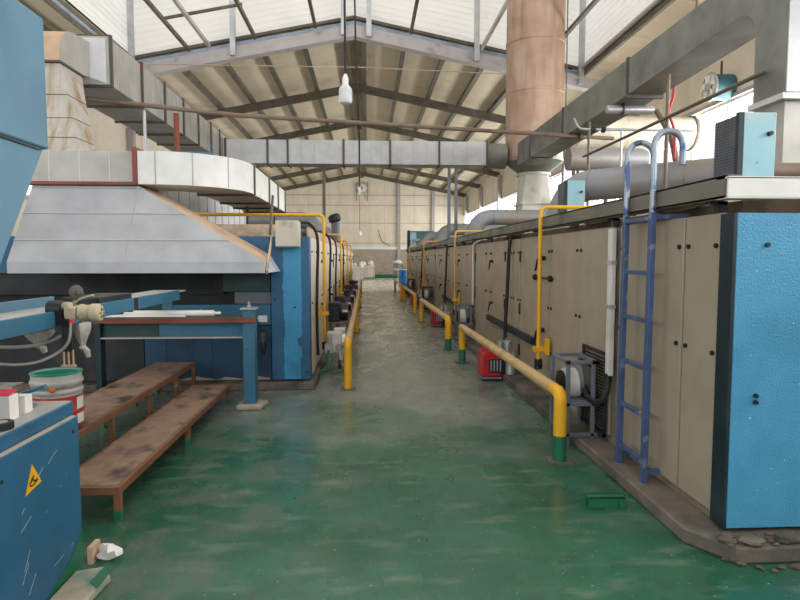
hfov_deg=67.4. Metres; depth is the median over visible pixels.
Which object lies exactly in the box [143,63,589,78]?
wire
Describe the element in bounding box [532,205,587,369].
gas pipe
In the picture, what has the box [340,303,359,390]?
guard rail
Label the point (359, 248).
trim
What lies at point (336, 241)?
cable
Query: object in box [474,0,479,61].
column
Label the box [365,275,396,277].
baseboard
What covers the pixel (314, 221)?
duct
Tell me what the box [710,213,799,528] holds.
end panel
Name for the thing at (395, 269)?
trolley
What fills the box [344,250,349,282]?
chamber
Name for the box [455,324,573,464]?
guard rail
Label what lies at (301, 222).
cable
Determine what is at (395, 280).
guard rail
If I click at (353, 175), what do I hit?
roof beam
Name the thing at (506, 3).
beam
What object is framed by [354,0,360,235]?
lamp
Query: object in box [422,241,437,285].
gas pipe
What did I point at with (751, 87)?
trim
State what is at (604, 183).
duct
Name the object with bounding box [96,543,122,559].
crumpled paper
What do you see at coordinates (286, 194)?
trim
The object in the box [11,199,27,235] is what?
wall
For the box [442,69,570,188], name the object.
beam
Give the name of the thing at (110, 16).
wall
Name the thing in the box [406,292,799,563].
curb
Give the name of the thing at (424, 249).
cable
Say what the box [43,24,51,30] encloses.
beam
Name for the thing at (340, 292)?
gas pipe
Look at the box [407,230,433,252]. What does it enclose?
tall cabinet
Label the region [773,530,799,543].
chunk
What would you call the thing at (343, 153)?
duct
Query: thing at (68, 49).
duct elbow
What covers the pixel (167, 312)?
roll
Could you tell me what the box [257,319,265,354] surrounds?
switch
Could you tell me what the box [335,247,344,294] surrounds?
chamber
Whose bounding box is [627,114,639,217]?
wall column
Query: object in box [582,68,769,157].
rod
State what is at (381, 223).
trim
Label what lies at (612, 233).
conduit
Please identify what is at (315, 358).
chamber
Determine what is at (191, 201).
duct
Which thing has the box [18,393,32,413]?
carton
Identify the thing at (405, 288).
guard rail
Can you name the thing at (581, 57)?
column
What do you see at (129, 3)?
column
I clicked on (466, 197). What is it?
wall column
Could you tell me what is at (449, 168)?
post
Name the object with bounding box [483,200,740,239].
wall
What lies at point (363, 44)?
beam
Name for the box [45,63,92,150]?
duct riser
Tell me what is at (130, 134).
wall column
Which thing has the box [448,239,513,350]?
machine panel
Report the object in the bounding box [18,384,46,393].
bar
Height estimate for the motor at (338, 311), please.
0.840 m
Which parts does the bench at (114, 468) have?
leg, leg, leg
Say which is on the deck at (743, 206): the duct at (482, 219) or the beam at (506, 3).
the duct at (482, 219)
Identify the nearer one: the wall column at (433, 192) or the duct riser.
the duct riser
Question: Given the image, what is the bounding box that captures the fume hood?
[7,185,279,273]
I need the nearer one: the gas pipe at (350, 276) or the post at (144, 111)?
the post at (144, 111)
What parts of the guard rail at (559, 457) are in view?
plate, post, rail, post, plate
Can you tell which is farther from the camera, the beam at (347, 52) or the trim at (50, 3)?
the beam at (347, 52)
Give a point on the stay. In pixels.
(272, 196)
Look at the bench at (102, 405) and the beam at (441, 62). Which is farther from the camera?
the beam at (441, 62)
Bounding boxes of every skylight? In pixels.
[133,0,579,65]
[585,0,654,61]
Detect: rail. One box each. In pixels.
[0,290,184,339]
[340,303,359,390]
[354,288,361,330]
[358,280,361,305]
[394,279,402,299]
[403,286,417,313]
[418,298,453,350]
[442,295,453,304]
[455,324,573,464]
[486,314,534,344]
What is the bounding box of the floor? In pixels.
[0,278,799,599]
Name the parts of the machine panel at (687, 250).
door, door, door, door, door, door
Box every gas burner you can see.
[325,327,345,368]
[410,290,421,305]
[430,304,449,326]
[477,340,514,379]
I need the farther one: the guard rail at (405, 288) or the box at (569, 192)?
the guard rail at (405, 288)
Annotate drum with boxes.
[29,367,84,424]
[399,269,406,287]
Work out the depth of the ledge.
3.71 m
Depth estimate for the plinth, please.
7.28 m
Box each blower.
[407,279,414,297]
[422,286,432,308]
[455,303,472,345]
[549,352,598,448]
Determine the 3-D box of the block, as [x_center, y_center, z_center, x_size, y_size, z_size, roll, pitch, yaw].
[-1.513,1.387,2.760,0.190,0.048,0.562,0,4,-3]
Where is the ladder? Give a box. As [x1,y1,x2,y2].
[615,128,690,483]
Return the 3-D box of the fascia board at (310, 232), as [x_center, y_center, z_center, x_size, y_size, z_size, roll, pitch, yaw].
[-1.777,-1.635,18.612,0.025,0.115,22.100,0,4,-3]
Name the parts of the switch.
bulb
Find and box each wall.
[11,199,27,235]
[66,0,127,51]
[87,108,170,150]
[286,176,463,246]
[351,249,406,274]
[464,38,755,215]
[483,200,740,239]
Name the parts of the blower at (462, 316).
motor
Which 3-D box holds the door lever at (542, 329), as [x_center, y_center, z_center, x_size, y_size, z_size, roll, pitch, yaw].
[1.561,0.390,6.752,0.064,0.171,0.185,-1,4,-13]
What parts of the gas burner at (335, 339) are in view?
stand leg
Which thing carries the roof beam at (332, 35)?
on the wall column
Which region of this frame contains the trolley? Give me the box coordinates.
[393,265,402,279]
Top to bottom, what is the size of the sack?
0.336 m
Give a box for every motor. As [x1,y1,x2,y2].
[45,300,104,366]
[328,301,348,331]
[335,295,350,326]
[342,289,353,305]
[345,285,355,298]
[349,280,357,289]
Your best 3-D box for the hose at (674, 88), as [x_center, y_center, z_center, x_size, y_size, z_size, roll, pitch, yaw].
[3.659,-2.419,8.064,0.126,1.001,0.036,0,4,-3]
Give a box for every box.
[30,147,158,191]
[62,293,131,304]
[275,220,300,246]
[557,180,635,215]
[713,112,799,176]
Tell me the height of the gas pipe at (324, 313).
1.958 m
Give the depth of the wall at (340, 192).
47.79 m
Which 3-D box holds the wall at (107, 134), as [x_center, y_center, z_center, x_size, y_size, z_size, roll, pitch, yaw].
[-10.101,-5.845,21.222,0.200,1.900,52.200,0,4,-3]
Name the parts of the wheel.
lever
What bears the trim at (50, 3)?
attached to the wall at (110, 16)
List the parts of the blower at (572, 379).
mount plate, motor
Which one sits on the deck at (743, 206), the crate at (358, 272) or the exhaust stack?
the exhaust stack
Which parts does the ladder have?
rail, rail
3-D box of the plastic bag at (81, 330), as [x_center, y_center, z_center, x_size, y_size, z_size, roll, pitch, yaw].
[-2.135,0.265,4.036,0.112,0.244,0.117,-4,6,-44]
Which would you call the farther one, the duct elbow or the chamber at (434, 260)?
the chamber at (434, 260)
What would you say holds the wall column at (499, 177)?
on the floor
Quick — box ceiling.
[17,0,700,192]
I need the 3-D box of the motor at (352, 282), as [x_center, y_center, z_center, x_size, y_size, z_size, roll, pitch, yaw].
[-1.687,-0.312,21.671,0.330,0.800,0.440,0,4,-3]
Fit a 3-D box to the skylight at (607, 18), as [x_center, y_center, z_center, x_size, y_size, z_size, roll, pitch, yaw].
[5.829,-7.378,6.582,0.018,2.802,21.500,0,4,-3]
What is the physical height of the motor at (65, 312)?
0.404 m
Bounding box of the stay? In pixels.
[269,195,273,234]
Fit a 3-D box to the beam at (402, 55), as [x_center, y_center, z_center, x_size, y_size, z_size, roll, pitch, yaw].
[-0.678,-8.631,32.364,0.150,0.200,30.650,0,4,-3]
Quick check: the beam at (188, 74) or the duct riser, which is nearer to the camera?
the duct riser
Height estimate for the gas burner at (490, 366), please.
0.520 m
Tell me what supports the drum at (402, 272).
on the floor
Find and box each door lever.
[533,328,543,340]
[534,256,545,270]
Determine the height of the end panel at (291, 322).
1.760 m
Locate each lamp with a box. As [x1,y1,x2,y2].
[339,0,351,104]
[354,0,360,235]
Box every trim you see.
[43,0,103,34]
[52,0,96,33]
[135,15,353,59]
[136,21,353,62]
[286,194,453,195]
[317,205,453,205]
[342,243,460,243]
[348,247,406,249]
[353,15,577,70]
[356,21,577,74]
[381,223,463,223]
[384,211,384,246]
[414,187,414,227]
[463,84,753,215]
[584,0,675,75]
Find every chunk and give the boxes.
[738,534,766,547]
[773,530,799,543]
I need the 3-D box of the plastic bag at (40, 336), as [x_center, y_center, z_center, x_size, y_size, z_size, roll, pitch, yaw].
[-2.296,0.211,3.809,0.157,0.252,0.157,4,6,44]
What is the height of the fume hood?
0.989 m
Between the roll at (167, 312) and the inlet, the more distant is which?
the inlet
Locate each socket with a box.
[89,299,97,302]
[342,74,348,83]
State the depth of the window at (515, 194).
33.17 m
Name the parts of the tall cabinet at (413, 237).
post, bright panel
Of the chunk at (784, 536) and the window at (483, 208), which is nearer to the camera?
the chunk at (784, 536)
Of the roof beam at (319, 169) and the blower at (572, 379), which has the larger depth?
the roof beam at (319, 169)
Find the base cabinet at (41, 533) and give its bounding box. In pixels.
[0,401,83,599]
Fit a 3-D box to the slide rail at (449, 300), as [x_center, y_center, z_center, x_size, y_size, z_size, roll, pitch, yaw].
[1.144,-0.002,14.219,0.059,0.100,2.200,0,4,-3]
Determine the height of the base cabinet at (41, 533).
0.873 m
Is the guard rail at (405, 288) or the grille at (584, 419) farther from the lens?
the guard rail at (405, 288)
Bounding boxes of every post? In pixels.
[143,110,146,150]
[173,113,179,151]
[322,166,325,231]
[447,167,450,238]
[453,167,457,244]
[586,122,589,205]
[663,74,670,188]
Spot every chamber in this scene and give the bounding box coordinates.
[311,238,334,373]
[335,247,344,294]
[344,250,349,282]
[407,253,408,278]
[410,251,422,294]
[424,248,448,310]
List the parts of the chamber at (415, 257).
door, door, door, door, door, door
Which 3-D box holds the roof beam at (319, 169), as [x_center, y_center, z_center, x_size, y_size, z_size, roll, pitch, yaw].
[-2.730,-8.387,40.024,16.400,1.970,0.100,0,4,-3]
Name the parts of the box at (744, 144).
corner post, plate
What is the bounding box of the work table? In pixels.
[94,301,267,409]
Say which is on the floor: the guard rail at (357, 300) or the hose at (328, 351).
the guard rail at (357, 300)
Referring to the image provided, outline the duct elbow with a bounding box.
[43,31,89,77]
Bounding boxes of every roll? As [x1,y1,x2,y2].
[0,419,14,431]
[124,310,220,315]
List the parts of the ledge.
stub post, stub post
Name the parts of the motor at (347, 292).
casing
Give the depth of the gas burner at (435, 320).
13.86 m
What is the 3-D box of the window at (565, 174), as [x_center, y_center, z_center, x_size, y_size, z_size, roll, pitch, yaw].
[6.404,-3.203,23.220,0.280,6.350,0.240,0,4,-3]
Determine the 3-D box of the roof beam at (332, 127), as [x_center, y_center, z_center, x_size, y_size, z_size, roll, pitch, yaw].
[-2.093,-7.579,28.469,16.400,1.970,0.100,0,4,-3]
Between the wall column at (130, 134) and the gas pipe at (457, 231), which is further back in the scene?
the wall column at (130, 134)
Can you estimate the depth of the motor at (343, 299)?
12.23 m
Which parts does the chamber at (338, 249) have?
door, door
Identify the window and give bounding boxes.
[469,208,483,222]
[484,202,496,210]
[503,193,516,209]
[549,171,571,185]
[663,90,752,162]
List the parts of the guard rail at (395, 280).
post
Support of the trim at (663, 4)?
attached to the skylight at (607, 18)
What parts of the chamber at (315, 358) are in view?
door, door, door, door, door, door, door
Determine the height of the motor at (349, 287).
0.800 m
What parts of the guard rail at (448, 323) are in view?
post, rail, post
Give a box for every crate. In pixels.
[353,267,364,280]
[363,265,374,278]
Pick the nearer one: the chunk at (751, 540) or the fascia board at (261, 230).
the chunk at (751, 540)
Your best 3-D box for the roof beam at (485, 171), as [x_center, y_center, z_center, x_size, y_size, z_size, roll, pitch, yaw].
[-2.412,-7.983,34.246,16.400,1.970,0.100,0,4,-3]
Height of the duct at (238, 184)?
0.895 m
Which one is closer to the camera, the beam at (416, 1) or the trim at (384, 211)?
the beam at (416, 1)
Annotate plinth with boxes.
[12,324,339,392]
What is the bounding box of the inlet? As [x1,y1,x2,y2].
[0,236,271,381]
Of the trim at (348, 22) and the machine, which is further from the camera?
the trim at (348, 22)
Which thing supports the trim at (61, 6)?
attached to the wall at (110, 16)
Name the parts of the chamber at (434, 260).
door, door, door, door, door, door, door, door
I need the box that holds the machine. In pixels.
[0,0,47,263]
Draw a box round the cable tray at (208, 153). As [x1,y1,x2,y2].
[171,151,213,154]
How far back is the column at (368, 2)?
16.56 m
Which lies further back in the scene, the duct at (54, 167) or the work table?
the duct at (54, 167)
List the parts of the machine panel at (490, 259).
door, door, door, door, door, door, door, door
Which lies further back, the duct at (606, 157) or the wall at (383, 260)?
the wall at (383, 260)
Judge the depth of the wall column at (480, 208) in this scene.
40.28 m
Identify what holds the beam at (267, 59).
attached to the ceiling
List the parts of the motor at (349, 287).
casing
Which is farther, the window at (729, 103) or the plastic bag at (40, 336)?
the window at (729, 103)
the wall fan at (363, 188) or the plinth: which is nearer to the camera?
the plinth
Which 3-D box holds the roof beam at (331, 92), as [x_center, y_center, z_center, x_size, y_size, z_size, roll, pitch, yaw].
[-1.774,-7.175,22.692,16.400,1.970,0.100,0,4,-3]
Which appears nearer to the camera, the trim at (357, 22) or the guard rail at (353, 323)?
the guard rail at (353, 323)
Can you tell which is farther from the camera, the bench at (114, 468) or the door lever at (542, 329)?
the door lever at (542, 329)
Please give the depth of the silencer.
8.68 m
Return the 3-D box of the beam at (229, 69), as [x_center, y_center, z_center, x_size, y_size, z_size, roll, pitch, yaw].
[-6.030,-8.131,32.104,0.150,0.200,30.650,0,4,-3]
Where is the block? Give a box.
[49,566,109,599]
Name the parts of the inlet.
dark panel, notice plate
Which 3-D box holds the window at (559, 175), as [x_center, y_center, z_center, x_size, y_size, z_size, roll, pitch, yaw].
[6.455,-4.328,26.056,0.100,1.800,5.610,0,4,-3]
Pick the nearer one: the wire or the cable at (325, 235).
the cable at (325, 235)
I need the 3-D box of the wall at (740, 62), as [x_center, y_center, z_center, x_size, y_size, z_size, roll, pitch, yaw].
[6.674,-5.909,22.142,0.200,1.900,52.200,0,4,-3]
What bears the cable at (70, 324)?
attached to the motor at (65, 312)
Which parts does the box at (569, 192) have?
corner post, plate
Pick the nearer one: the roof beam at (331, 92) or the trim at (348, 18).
the trim at (348, 18)
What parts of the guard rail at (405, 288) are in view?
post, rail, post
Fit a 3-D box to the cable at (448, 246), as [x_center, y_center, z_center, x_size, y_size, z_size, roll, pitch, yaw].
[1.160,-0.626,14.463,0.214,1.395,0.079,0,4,-3]
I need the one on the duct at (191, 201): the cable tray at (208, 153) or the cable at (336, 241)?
the cable tray at (208, 153)
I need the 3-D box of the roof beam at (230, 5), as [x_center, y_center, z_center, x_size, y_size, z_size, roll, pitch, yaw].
[-4.779,-6.979,14.508,1.900,0.440,0.060,0,4,-3]
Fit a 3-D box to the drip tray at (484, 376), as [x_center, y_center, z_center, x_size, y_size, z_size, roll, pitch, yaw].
[1.184,1.000,7.966,0.250,0.023,0.390,0,4,-3]
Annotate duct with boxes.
[76,34,225,155]
[137,150,285,223]
[159,191,245,223]
[222,138,507,169]
[249,212,321,233]
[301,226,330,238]
[415,232,463,250]
[433,224,506,246]
[461,210,546,243]
[517,0,799,164]
[544,158,713,230]
[564,148,649,202]
[572,116,700,172]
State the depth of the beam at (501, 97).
24.37 m
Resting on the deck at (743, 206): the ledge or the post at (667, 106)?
the post at (667, 106)
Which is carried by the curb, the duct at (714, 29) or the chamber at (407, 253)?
the chamber at (407, 253)
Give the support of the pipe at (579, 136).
attached to the duct at (714, 29)
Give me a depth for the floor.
3.87 m
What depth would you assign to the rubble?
3.16 m
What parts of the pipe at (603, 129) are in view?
drop leg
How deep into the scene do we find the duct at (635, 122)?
13.98 m
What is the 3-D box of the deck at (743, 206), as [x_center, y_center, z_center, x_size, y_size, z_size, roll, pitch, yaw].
[2.731,-1.435,16.289,2.950,0.070,25.650,0,4,-3]
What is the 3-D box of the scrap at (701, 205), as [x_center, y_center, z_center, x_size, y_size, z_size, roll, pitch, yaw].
[1.923,-0.653,4.120,0.160,0.097,1.147,0,4,-3]
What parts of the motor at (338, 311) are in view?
casing, plate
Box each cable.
[0,323,71,365]
[0,334,61,348]
[300,221,319,354]
[317,231,331,301]
[325,235,336,295]
[336,241,343,288]
[420,249,424,288]
[444,245,452,302]
[503,235,519,337]
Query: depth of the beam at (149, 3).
14.59 m
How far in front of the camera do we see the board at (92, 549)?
3.15 m
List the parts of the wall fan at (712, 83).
blade, blade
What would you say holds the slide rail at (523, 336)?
attached to the machine panel at (490, 259)
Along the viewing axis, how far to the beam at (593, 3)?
13.73 m
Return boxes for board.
[87,539,100,564]
[216,224,274,236]
[307,227,351,251]
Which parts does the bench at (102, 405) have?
leg, leg, leg, leg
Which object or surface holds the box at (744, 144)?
on the deck at (743, 206)
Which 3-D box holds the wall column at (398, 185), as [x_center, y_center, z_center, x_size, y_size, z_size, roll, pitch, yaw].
[-0.096,-5.493,47.881,0.240,7.480,0.200,0,4,-3]
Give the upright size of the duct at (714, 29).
5.422 m
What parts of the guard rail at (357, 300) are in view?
rail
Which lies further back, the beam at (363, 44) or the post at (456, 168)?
the beam at (363, 44)
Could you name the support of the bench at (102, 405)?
on the floor
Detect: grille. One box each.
[490,360,500,370]
[581,344,606,437]
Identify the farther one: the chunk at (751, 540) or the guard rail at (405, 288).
the guard rail at (405, 288)
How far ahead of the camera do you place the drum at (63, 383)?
4.33 m
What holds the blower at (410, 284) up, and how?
on the floor
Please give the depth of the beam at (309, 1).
15.59 m
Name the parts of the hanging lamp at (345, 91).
cord, bulb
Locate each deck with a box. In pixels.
[237,232,306,236]
[411,200,799,251]
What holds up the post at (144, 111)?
on the duct at (191, 201)
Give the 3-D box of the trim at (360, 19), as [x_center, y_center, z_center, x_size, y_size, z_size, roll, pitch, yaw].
[1.963,-7.295,17.097,6.550,1.390,0.140,0,4,-3]
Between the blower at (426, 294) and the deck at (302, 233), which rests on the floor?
the blower at (426, 294)
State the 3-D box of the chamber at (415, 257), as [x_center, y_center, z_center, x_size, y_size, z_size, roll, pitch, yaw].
[2.216,-1.054,24.143,3.260,1.765,6.390,0,4,-3]
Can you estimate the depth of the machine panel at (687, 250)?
4.13 m
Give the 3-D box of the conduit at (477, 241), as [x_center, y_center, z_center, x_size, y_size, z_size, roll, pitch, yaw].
[1.412,-0.527,10.984,0.192,1.219,0.044,0,4,-3]
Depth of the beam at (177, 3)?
14.76 m
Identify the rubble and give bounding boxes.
[717,531,799,572]
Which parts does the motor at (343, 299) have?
casing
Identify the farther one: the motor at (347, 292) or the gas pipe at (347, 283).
the gas pipe at (347, 283)
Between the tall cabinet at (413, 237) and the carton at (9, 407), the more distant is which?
the tall cabinet at (413, 237)
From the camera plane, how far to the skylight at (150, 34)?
16.87 m
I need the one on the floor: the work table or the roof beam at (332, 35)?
the work table
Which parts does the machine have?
joint plate, slanted leg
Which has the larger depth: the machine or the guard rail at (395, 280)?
the guard rail at (395, 280)
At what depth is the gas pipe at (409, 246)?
26.19 m
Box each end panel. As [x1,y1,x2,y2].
[271,237,311,379]
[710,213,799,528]
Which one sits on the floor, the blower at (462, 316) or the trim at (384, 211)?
the blower at (462, 316)
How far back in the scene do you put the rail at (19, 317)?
3.90 m
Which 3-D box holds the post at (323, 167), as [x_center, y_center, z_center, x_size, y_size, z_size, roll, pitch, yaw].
[-1.860,-2.325,14.744,0.100,1.919,0.160,0,4,-3]
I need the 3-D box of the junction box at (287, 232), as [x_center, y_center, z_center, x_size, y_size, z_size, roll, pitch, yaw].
[-1.335,-0.786,7.151,0.275,0.310,0.242,0,4,-3]
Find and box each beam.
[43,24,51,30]
[136,84,505,133]
[143,0,190,51]
[143,24,353,76]
[164,2,241,19]
[172,0,210,47]
[173,53,296,184]
[216,45,311,181]
[234,0,256,39]
[256,119,463,141]
[256,167,499,176]
[263,56,327,178]
[270,167,480,188]
[281,172,466,196]
[303,48,342,175]
[307,0,316,28]
[343,41,358,172]
[353,24,599,91]
[361,22,366,172]
[380,32,406,175]
[396,41,446,178]
[409,0,418,34]
[411,68,483,182]
[427,88,505,185]
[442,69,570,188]
[458,169,492,191]
[480,0,510,50]
[565,0,599,37]
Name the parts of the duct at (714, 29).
hanger rod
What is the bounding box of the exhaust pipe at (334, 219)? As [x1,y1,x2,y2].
[328,213,340,243]
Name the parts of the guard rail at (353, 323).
post, plate, rail, post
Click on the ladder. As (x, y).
(621, 449)
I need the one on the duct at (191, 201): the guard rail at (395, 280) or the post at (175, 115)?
the post at (175, 115)
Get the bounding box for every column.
[126,0,134,58]
[126,128,135,150]
[229,0,235,55]
[341,0,343,35]
[366,0,370,37]
[397,184,399,277]
[431,191,434,231]
[464,196,468,223]
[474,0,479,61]
[478,187,482,212]
[497,175,502,237]
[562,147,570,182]
[578,0,585,84]
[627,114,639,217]
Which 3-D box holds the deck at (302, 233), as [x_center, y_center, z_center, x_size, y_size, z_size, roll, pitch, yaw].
[-3.388,-1.598,18.551,3.080,0.060,22.250,0,4,-3]
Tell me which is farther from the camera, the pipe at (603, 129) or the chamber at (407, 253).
the chamber at (407, 253)
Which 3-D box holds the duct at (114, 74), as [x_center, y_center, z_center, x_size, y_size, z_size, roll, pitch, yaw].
[-4.498,-3.453,11.457,0.860,0.690,7.000,0,4,-3]
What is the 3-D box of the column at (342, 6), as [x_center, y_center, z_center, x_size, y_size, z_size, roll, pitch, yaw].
[-1.561,-8.402,16.534,0.140,2.144,0.120,0,4,-3]
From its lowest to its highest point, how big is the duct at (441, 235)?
0.850 m
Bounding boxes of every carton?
[0,389,18,418]
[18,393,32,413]
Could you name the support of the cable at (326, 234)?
attached to the chamber at (315, 358)
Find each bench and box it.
[78,362,195,445]
[80,384,230,520]
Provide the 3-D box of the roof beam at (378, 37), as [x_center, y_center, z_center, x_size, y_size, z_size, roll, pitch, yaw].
[2.716,-6.724,17.098,8.050,1.930,0.300,0,4,-3]
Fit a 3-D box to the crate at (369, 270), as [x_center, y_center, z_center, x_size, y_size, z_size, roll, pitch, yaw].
[-2.506,-2.103,45.495,1.260,1.032,0.960,0,4,-3]
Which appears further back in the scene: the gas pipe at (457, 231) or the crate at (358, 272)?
the crate at (358, 272)
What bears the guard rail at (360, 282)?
on the floor
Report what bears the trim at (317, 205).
attached to the wall at (340, 192)
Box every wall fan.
[356,182,367,200]
[700,61,736,101]
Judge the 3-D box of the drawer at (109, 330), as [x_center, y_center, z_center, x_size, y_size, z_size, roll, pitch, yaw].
[-2.845,0.324,6.366,0.575,0.135,0.050,0,4,-3]
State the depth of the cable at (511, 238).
8.11 m
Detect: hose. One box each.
[319,350,329,373]
[654,108,678,161]
[669,87,675,157]
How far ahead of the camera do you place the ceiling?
21.63 m
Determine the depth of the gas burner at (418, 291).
20.13 m
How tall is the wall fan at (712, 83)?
0.861 m
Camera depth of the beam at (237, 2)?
15.15 m
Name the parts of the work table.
post, cloth strip, rail, rail, post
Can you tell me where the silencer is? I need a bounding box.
[605,103,654,115]
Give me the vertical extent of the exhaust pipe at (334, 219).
1.104 m
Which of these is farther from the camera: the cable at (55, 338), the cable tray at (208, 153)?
the cable tray at (208, 153)
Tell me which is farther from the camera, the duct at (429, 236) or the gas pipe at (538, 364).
the duct at (429, 236)
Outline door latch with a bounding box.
[532,274,552,281]
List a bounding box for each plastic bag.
[24,328,54,352]
[73,321,90,357]
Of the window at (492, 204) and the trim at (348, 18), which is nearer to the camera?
the trim at (348, 18)
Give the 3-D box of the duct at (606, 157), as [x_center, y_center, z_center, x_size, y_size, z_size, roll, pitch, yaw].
[4.356,-2.204,12.636,1.700,1.954,0.467,0,4,-3]
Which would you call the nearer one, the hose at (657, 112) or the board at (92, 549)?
the board at (92, 549)
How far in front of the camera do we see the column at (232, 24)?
16.38 m
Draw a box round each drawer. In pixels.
[103,324,158,336]
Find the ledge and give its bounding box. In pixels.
[406,174,799,252]
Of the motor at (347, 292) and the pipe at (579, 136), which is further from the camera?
the motor at (347, 292)
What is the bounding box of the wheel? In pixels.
[68,285,93,305]
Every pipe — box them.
[85,96,613,139]
[196,213,328,348]
[328,234,343,294]
[336,240,349,284]
[343,245,352,279]
[408,246,415,280]
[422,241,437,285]
[452,230,484,314]
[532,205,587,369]
[573,118,694,198]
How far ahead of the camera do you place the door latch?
6.52 m
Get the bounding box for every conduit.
[472,240,480,304]
[582,229,616,404]
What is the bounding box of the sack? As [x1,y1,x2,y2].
[393,260,402,263]
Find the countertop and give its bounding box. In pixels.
[0,401,72,452]
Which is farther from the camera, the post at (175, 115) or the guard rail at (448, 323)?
the guard rail at (448, 323)
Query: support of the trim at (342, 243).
attached to the wall at (340, 192)
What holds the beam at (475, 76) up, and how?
attached to the ceiling
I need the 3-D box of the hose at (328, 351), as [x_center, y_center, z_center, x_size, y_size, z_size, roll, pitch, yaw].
[-0.987,0.823,8.025,0.086,0.257,0.409,1,4,10]
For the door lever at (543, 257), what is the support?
attached to the machine panel at (687, 250)
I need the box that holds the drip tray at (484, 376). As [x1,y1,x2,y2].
[477,372,501,378]
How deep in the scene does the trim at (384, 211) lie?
47.92 m
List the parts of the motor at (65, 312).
hanger plate, guide rod, motor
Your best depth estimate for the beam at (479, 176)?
39.52 m
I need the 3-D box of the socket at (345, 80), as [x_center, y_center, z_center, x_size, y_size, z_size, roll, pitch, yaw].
[-0.709,-2.865,7.792,0.084,0.130,0.084,0,4,-3]
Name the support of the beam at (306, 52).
attached to the ceiling
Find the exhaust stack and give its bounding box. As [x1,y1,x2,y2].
[505,0,565,233]
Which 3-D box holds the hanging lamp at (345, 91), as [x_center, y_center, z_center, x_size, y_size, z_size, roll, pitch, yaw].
[-0.709,-5.684,7.595,0.176,6.280,0.176,0,4,-3]
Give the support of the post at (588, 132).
on the deck at (743, 206)
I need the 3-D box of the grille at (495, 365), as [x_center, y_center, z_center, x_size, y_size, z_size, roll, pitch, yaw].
[1.238,0.851,7.754,0.135,0.140,0.008,0,4,-3]
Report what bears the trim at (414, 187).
attached to the wall at (340, 192)
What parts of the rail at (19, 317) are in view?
plate, joint plate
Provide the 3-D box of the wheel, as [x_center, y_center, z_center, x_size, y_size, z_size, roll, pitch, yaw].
[-2.096,-0.017,3.932,0.230,0.165,0.094,0,4,4]
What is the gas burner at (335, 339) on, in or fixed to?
on the floor

